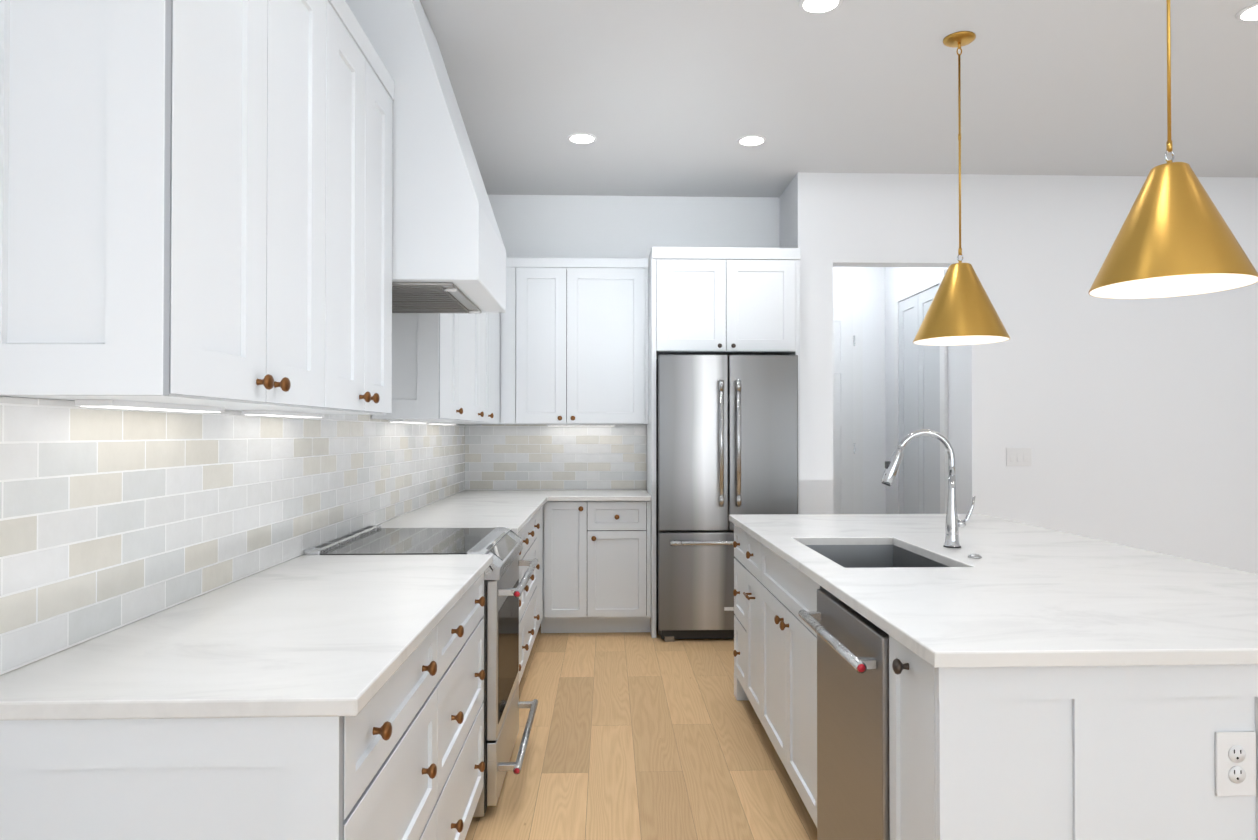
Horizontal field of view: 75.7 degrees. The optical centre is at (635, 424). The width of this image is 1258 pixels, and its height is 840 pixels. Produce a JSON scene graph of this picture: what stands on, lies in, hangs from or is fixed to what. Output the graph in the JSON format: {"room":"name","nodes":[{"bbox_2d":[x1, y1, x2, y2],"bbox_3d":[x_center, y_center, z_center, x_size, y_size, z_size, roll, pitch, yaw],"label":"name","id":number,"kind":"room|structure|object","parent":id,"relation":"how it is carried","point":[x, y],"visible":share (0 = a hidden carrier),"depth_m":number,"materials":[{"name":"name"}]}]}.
{"room":"kitchen","nodes":[
{"label":"kitchen","id":0,"kind":"room"},
{"bbox_2d":[0,396,384,554],"bbox_3d":[-1.160,-0.193,1.491,0.120,3.090,9.120,0,-1,-2],"label":"wall","id":1,"kind":"structure","parent":0,"point":[74,400],"depth_m":1.53,"materials":[{"name":"white paint"}]},
{"bbox_2d":[0,0,335,415],"bbox_3d":[-0.951,-0.623,1.745,0.294,1.155,0.776,0,-1,-2],"label":"upper cabinet","id":2,"kind":"object","parent":1,"relation":"attached to","point":[196,206],"depth_m":1.38,"materials":[{"name":"white paint"}]},
{"bbox_2d":[0,397,467,675],"bbox_3d":[-1.168,-0.021,3.580,0.008,0.947,4.700,0,-1,-2],"label":"tile backsplash","id":3,"kind":"structure","parent":1,"relation":"attached to","point":[111,519],"depth_m":1.91,"materials":[{"name":"white tile"}]},
{"bbox_2d":[280,0,395,419],"bbox_3d":[-0.976,-0.615,2.466,0.294,1.155,0.666,0,-1,-2],"label":"upper cabinet","id":4,"kind":"object","parent":1,"relation":"attached to","point":[363,319],"depth_m":2.45,"materials":[{"name":"white paint"}]},
{"bbox_2d":[345,0,505,312],"bbox_3d":[-0.853,-1.100,3.197,0.590,1.237,0.770,0,-1,-2],"label":"range hood","id":5,"kind":"object","parent":1,"relation":"attached to","point":[448,252],"visible":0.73,"depth_m":2.82,"materials":[{"name":"white paint"}]},
{"bbox_2d":[388,313,463,423],"bbox_3d":[-1.022,-0.601,3.809,0.294,1.155,0.466,0,-1,-2],"label":"upper cabinet","id":6,"kind":"object","parent":1,"relation":"attached to","point":[427,344],"depth_m":3.58,"materials":[{"name":"white paint"}]},
{"bbox_2d":[460,312,483,423],"bbox_3d":[-1.042,-0.596,4.376,0.294,1.155,0.670,0,-1,-2],"label":"upper cabinet","id":7,"kind":"object","parent":1,"relation":"attached to","point":[472,342],"depth_m":4.52,"materials":[{"name":"white paint"}]},
{"bbox_2d":[452,313,499,424],"bbox_3d":[-1.076,-0.586,5.350,0.294,1.155,0.478,0,-1,-2],"label":"upper cabinet","id":8,"kind":"object","parent":1,"relation":"attached to","point":[495,316],"depth_m":5.43,"materials":[{"name":"white paint"}]},
{"bbox_2d":[484,312,491,423],"bbox_3d":[-1.060,-0.590,4.911,0.294,1.155,0.400,0,-1,-2],"label":"upper cabinet","id":9,"kind":"object","parent":1,"relation":"attached to","point":[487,315],"depth_m":5.05,"materials":[{"name":"white paint"}]},
{"bbox_2d":[465,194,779,489],"bbox_3d":[-0.032,-0.146,6.033,2.448,3.090,0.120,0,-1,-2],"label":"wall","id":10,"kind":"structure","parent":0,"point":[557,226],"depth_m":5.99,"materials":[{"name":"white paint"}]},
{"bbox_2d":[468,425,645,489],"bbox_3d":[-0.571,0.237,5.945,1.305,0.478,0.009,0,-1,-2],"label":"tile backsplash","id":11,"kind":"structure","parent":10,"relation":"attached to","point":[500,457],"depth_m":5.94,"materials":[{"name":"white tile"}]},
{"bbox_2d":[500,257,648,425],"bbox_3d":[-0.439,-0.581,5.793,1.050,1.155,0.320,0,-1,-2],"label":"upper cabinet","id":12,"kind":"object","parent":10,"relation":"attached to","point":[574,331],"depth_m":5.64,"materials":[{"name":"white paint"}]},
{"bbox_2d":[465,624,817,839],"bbox_3d":[2.430,1.397,2.980,7.400,0.060,12.120,0,-1,-2],"label":"floor","id":13,"kind":"structure","parent":0,"point":[639,736],"depth_m":3.38,"materials":[{"name":"brown wood"}]},
{"bbox_2d":[0,622,443,839],"bbox_3d":[-0.791,0.908,1.635,0.623,0.890,0.736,0,-1,-2],"label":"base cabinet","id":14,"kind":"object","parent":13,"relation":"on","point":[380,776],"depth_m":1.28,"materials":[{"name":"white paint"}]},
{"bbox_2d":[0,554,492,725],"bbox_3d":[-0.789,0.452,2.018,0.653,0.030,1.516,0,-1,-2],"label":"countertop","id":15,"kind":"structure","parent":14,"relation":"on","point":[303,638],"depth_m":1.55,"materials":[{"name":"white stone"}]},
{"bbox_2d":[304,525,537,816],"bbox_3d":[-0.778,0.900,3.154,0.738,0.938,0.758,0,-1,-2],"label":"range","id":16,"kind":"object","parent":13,"relation":"on","point":[503,591],"visible":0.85,"depth_m":2.98,"materials":[{"name":"silver metal"}]},
{"bbox_2d":[444,578,484,839],"bbox_3d":[-0.817,0.916,2.386,0.623,0.890,0.768,0,-1,-2],"label":"base cabinet","id":17,"kind":"object","parent":13,"relation":"on","point":[464,673],"depth_m":2.42,"materials":[{"name":"white paint"}]},
{"bbox_2d":[492,526,527,683],"bbox_3d":[-0.868,0.931,3.845,0.623,0.890,0.623,0,-1,-2],"label":"base cabinet","id":18,"kind":"object","parent":13,"relation":"on","point":[523,555],"depth_m":4.09,"materials":[{"name":"white paint"}]},
{"bbox_2d":[528,514,539,657],"bbox_3d":[-0.891,0.938,4.503,0.623,0.890,0.695,0,-1,-2],"label":"base cabinet","id":19,"kind":"object","parent":13,"relation":"on","point":[534,526],"depth_m":4.69,"materials":[{"name":"white paint"}]},
{"bbox_2d":[540,510,543,632],"bbox_3d":[-0.910,0.944,5.069,0.623,0.890,0.438,0,-1,-2],"label":"base cabinet","id":20,"kind":"object","parent":13,"relation":"on","point":[541,511],"depth_m":5.29,"materials":[{"name":"white paint"}]},
{"bbox_2d":[544,502,650,632],"bbox_3d":[-0.273,0.950,5.642,0.730,0.890,0.618,0,-1,-2],"label":"base cabinet","id":21,"kind":"object","parent":13,"relation":"on","point":[597,555],"depth_m":5.34,"materials":[{"name":"white paint"}]},
{"bbox_2d":[378,490,551,533],"bbox_3d":[-0.884,0.480,4.736,0.653,0.030,2.396,0,-1,-2],"label":"countertop","id":22,"kind":"structure","parent":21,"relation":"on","point":[511,509],"depth_m":4.30,"materials":[{"name":"white stone"}]},
{"bbox_2d":[548,490,650,501],"bbox_3d":[-0.252,0.490,5.632,0.691,0.030,0.648,0,-1,-2],"label":"countertop","id":23,"kind":"structure","parent":21,"relation":"on","point":[557,495],"depth_m":5.36,"materials":[{"name":"white stone"}]},
{"bbox_2d":[647,247,800,637],"bbox_3d":[0.587,0.117,5.631,0.982,2.555,0.717,0,-1,-2],"label":"tall cabinet","id":24,"kind":"object","parent":13,"relation":"on","point":[728,301],"visible":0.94,"depth_m":5.31,"materials":[{"name":"white paint"}]},
{"bbox_2d":[656,355,797,641],"bbox_3d":[0.588,0.474,5.544,0.900,1.840,0.848,0,-1,-2],"label":"refrigerator","id":25,"kind":"object","parent":13,"relation":"on","point":[726,436],"visible":0.77,"depth_m":5.19,"materials":[{"name":"grey metal"}]},
{"bbox_2d":[798,589,889,839],"bbox_3d":[0.827,0.925,2.154,0.658,0.868,0.586,0,-1,-2],"label":"dishwasher","id":26,"kind":"object","parent":13,"relation":"on","point":[853,793],"visible":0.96,"depth_m":2.09,"materials":[{"name":"grey metal"}]},
{"bbox_2d":[729,518,1257,839],"bbox_3d":[1.155,0.921,2.874,1.296,0.890,2.577,0,-1,-2],"label":"kitchen island","id":27,"kind":"object","parent":13,"relation":"on","point":[1047,684],"depth_m":1.59,"materials":[{"name":"white paint"}]},
{"bbox_2d":[729,514,1257,669],"bbox_3d":[1.174,0.461,2.864,1.300,0.030,2.604,0,-1,-2],"label":"island countertop","id":28,"kind":"structure","parent":27,"relation":"on","point":[1036,598],"depth_m":2.09,"materials":[{"name":"white stone"}]},
{"bbox_2d":[806,545,948,567],"bbox_3d":[0.841,0.593,2.873,0.463,0.233,0.778,0,-1,-2],"label":"sink","id":29,"kind":"object","parent":28,"relation":"in","point":[867,556],"visible":0.02,"depth_m":3.24,"materials":[{"name":"silver metal"}]},
{"bbox_2d":[881,429,981,557],"bbox_3d":[1.074,0.230,2.834,0.347,0.429,0.302,0,-1,-2],"label":"faucet","id":30,"kind":"object","parent":28,"relation":"on","point":[953,524],"visible":1,"depth_m":2.94,"materials":[{"name":"silver metal"}]},
{"bbox_2d":[1215,731,1255,795],"bbox_3d":[1.181,0.667,1.592,0.080,0.126,0.009,0,-1,-2],"label":"outlet","id":31,"kind":"object","parent":27,"relation":"attached to","point":[1235,763],"visible":1,"depth_m":1.59,"materials":[{"name":"white plastic"}]},
{"bbox_2d":[420,0,1257,196],"bbox_3d":[2.430,-1.753,3.013,7.400,0.060,12.120,0,-1,-2],"label":"ceiling","id":32,"kind":"structure","parent":0,"point":[667,97],"depth_m":4.13,"materials":[{"name":"white paint"}]},
{"bbox_2d":[567,133,596,143],"bbox_3d":[-0.317,-1.700,4.813,0.176,0.007,0.176,0,-1,-2],"label":"recessed light","id":33,"kind":"object","parent":32,"relation":"in","point":[582,138],"visible":1,"depth_m":4.80,"materials":[{"name":"white plastic"}]},
{"bbox_2d":[737,135,765,145],"bbox_3d":[0.697,-1.700,4.848,0.176,0.007,0.176,0,-1,-2],"label":"recessed light","id":34,"kind":"object","parent":32,"relation":"in","point":[751,140],"visible":1,"depth_m":4.83,"materials":[{"name":"white plastic"}]},
{"bbox_2d":[799,0,842,13],"bbox_3d":[0.754,-1.716,3.295,0.176,0.007,0.176,0,-1,-2],"label":"recessed light","id":35,"kind":"object","parent":32,"relation":"in","point":[816,6],"visible":1,"depth_m":3.31,"materials":[{"name":"white plastic"}]},
{"bbox_2d":[913,31,1009,345],"bbox_3d":[1.439,-1.043,3.591,0.400,1.346,0.400,0,-1,-2],"label":"pendant light","id":36,"kind":"object","parent":32,"relation":"hanging from","point":[961,311],"visible":1,"depth_m":3.51,"materials":[{"name":"gold metal"}]},
{"bbox_2d":[1088,0,1257,298],"bbox_3d":[1.497,-1.057,2.273,0.400,1.346,0.400,0,-1,-2],"label":"pendant light","id":37,"kind":"object","parent":32,"relation":"hanging from","point":[1175,237],"visible":1,"depth_m":2.19,"materials":[{"name":"gold metal"}]},
{"bbox_2d":[1236,3,1257,21],"bbox_3d":[2.598,-1.715,3.358,0.176,0.007,0.176,0,-1,-2],"label":"recessed light","id":38,"kind":"object","parent":32,"relation":"in","point":[1248,13],"visible":1,"depth_m":3.38,"materials":[{"name":"white plastic"}]},
{"bbox_2d":[833,267,885,513],"bbox_3d":[1.591,-0.134,7.220,1.254,3.090,0.120,0,-1,-2],"label":"wall","id":39,"kind":"structure","parent":0,"point":[866,285],"depth_m":7.18,"materials":[{"name":"white paint"}]},
{"bbox_2d":[833,298,862,513],"bbox_3d":[1.514,0.148,7.130,0.990,2.525,0.044,0,-1,-2],"label":"door leaf","id":40,"kind":"structure","parent":39,"relation":"in","point":[848,402],"depth_m":7.14,"materials":[{"name":"white paint"}]},
{"bbox_2d":[885,267,962,513],"bbox_3d":[2.304,-0.142,6.459,0.120,3.090,1.690,0,-1,-2],"label":"wall","id":41,"kind":"structure","parent":0,"point":[897,279],"depth_m":6.53,"materials":[{"name":"white paint"}]},
{"bbox_2d":[894,269,947,513],"bbox_3d":[2.234,0.140,6.379,0.022,2.525,1.030,0,-1,-2],"label":"door leaf","id":42,"kind":"structure","parent":41,"relation":"in","point":[920,403],"depth_m":6.36,"materials":[{"name":"white paint"}]},
{"bbox_2d":[779,172,1257,573],"bbox_3d":[3.498,-0.149,5.805,4.832,3.090,0.580,0,-1,-2],"label":"wall","id":43,"kind":"structure","parent":0,"point":[1132,422],"depth_m":5.50,"materials":[{"name":"white paint"}]},
{"bbox_2d":[1006,448,1031,465],"bbox_3d":[2.595,0.218,5.474,0.172,0.124,0.010,0,-1,-2],"label":"switch plate","id":44,"kind":"object","parent":43,"relation":"attached to","point":[1018,456],"visible":1,"depth_m":5.47,"materials":[{"name":"white plastic"}]}
]}

